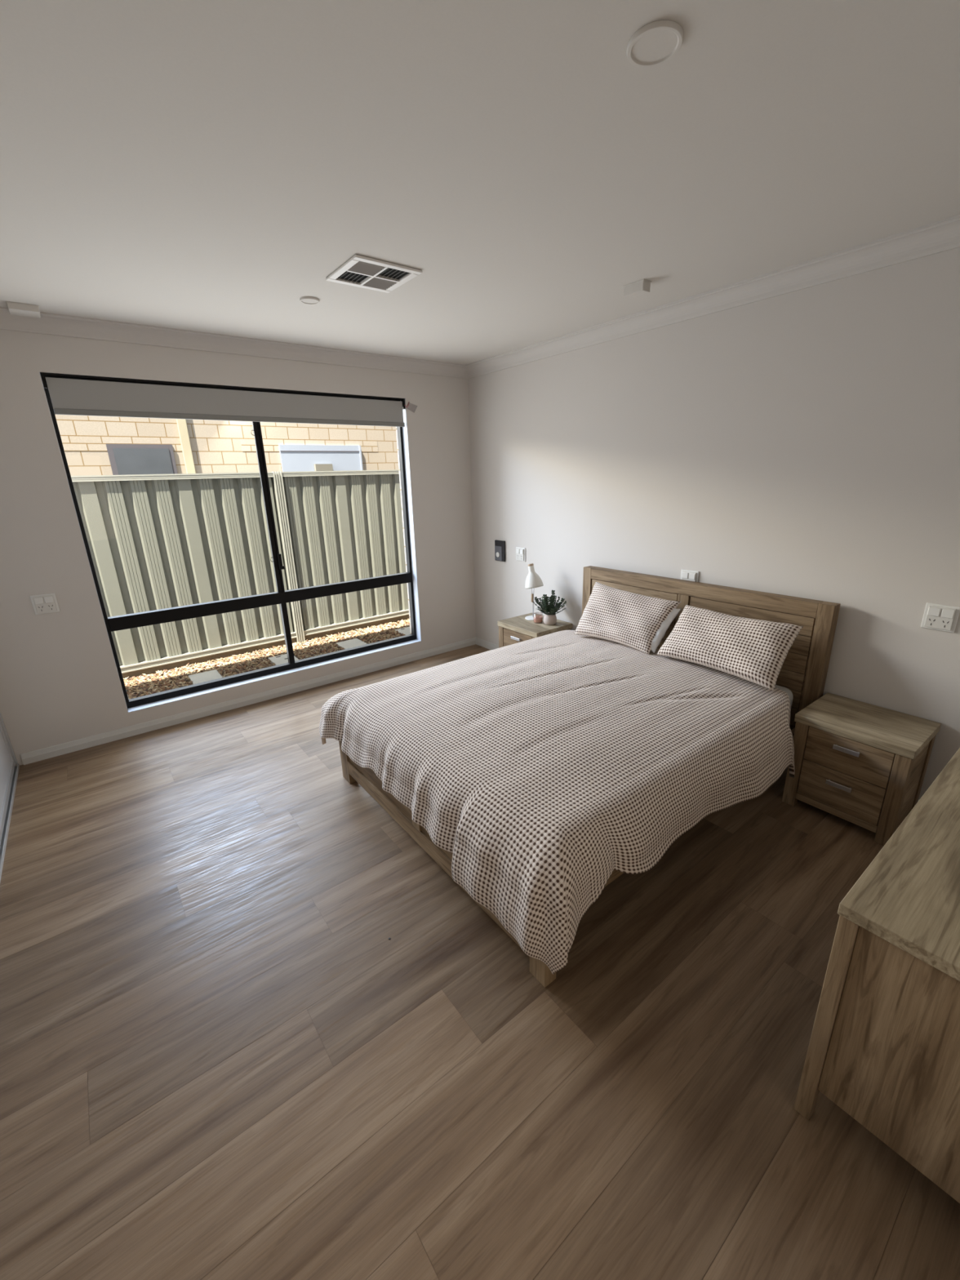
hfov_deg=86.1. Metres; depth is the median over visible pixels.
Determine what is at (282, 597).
window
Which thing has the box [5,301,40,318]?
sensor
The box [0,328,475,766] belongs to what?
wall
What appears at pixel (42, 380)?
window frame
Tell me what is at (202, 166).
ceiling
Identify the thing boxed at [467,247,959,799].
wall
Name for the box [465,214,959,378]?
trim
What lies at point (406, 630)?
stepping stone
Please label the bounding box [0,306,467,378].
trim
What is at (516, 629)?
bedside table
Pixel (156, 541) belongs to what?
fence
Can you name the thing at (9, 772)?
wardrobe
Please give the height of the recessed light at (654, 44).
0.010 m
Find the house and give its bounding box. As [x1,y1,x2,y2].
[42,383,398,475]
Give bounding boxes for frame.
[338,565,840,987]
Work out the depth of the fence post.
5.39 m
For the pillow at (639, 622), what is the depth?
3.27 m
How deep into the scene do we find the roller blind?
3.44 m
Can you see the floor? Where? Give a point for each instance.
(220, 1060)
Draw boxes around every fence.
[66,471,296,679]
[281,469,409,640]
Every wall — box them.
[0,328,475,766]
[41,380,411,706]
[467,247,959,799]
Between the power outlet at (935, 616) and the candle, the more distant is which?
the candle
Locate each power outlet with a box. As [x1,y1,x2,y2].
[29,592,60,614]
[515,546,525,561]
[680,568,699,582]
[920,602,959,632]
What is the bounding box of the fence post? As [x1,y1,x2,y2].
[272,471,305,644]
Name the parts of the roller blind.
head rail, rail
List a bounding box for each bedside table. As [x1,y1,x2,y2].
[497,613,572,648]
[782,692,941,845]
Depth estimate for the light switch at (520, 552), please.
4.47 m
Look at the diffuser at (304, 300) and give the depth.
2.71 m
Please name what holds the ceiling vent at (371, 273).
in the ceiling
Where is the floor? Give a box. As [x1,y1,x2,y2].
[0,644,959,1279]
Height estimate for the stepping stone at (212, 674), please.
0.045 m
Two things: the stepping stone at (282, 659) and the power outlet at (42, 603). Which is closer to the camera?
the power outlet at (42, 603)
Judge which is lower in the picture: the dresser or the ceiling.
the dresser
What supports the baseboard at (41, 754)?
attached to the wall at (60, 682)
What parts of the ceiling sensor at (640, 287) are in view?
mounting plate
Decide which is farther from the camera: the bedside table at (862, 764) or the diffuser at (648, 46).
the bedside table at (862, 764)
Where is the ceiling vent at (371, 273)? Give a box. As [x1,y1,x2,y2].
[325,254,422,293]
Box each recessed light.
[299,296,319,304]
[626,19,684,67]
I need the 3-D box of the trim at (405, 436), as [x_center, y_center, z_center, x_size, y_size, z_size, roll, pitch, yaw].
[-1.554,-0.762,3.933,2.357,2.112,0.110,-15,22,-35]
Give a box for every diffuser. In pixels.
[302,298,317,303]
[631,29,677,62]
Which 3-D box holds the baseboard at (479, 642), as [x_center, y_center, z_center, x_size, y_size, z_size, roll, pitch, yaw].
[1.275,0.496,3.670,0.012,0.072,4.320,-15,22,-35]
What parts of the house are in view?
pane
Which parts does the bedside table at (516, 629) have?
leg, handle, drawer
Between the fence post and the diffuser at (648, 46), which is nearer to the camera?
the diffuser at (648, 46)
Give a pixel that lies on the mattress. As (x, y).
(787, 691)
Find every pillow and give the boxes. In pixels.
[574,581,680,654]
[656,604,803,690]
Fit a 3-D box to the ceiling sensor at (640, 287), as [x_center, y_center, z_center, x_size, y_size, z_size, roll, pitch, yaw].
[0.799,-1.787,2.616,0.066,0.048,0.126,-15,22,-35]
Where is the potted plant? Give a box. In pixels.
[532,590,566,625]
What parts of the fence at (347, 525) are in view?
rail, rail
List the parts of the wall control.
plate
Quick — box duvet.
[319,630,795,974]
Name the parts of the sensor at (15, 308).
mounting plate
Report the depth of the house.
7.01 m
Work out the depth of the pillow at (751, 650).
2.74 m
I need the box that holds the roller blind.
[40,372,404,426]
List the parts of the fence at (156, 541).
rail, rail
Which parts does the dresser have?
leg, panel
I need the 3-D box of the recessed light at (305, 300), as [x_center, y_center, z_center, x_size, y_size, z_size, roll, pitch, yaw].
[-0.897,-1.788,2.705,0.100,0.010,0.100,-15,22,-35]
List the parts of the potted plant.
pot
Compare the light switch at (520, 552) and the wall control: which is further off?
the wall control
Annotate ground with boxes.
[124,625,404,697]
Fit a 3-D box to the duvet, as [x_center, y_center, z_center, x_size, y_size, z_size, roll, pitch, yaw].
[0.401,0.440,2.769,1.968,0.431,1.923,-15,22,-35]
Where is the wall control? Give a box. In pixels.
[494,539,505,561]
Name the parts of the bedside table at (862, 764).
leg, rail, handle, drawer, handle, drawer, leg, panel, leg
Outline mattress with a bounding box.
[774,684,793,708]
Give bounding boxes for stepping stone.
[187,669,222,684]
[267,653,298,665]
[336,638,367,648]
[395,626,410,635]
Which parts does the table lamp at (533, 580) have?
lamp shade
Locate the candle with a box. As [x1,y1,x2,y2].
[533,615,542,622]
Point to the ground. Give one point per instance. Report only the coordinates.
(392, 625)
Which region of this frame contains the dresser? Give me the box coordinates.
[793,747,959,1203]
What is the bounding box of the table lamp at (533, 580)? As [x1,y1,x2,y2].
[524,563,543,620]
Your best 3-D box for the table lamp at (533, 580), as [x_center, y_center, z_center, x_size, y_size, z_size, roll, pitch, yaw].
[0.443,-0.393,4.202,0.147,0.478,0.231,0,18,4]
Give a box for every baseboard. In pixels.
[20,637,475,764]
[475,637,919,801]
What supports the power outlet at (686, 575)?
attached to the wall at (805, 443)
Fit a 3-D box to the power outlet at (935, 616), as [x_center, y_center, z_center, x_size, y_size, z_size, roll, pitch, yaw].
[2.088,-0.101,2.330,0.021,0.118,0.120,-15,22,-35]
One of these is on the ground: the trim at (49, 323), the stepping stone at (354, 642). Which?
the stepping stone at (354, 642)
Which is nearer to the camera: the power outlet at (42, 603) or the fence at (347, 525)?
the power outlet at (42, 603)
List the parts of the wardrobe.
sliding door, rail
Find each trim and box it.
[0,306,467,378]
[39,372,421,712]
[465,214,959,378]
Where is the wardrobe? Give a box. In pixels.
[0,712,19,881]
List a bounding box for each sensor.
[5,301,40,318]
[622,279,651,298]
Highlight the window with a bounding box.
[40,376,416,708]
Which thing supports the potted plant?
on the bedside table at (516, 629)
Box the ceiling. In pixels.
[0,0,959,364]

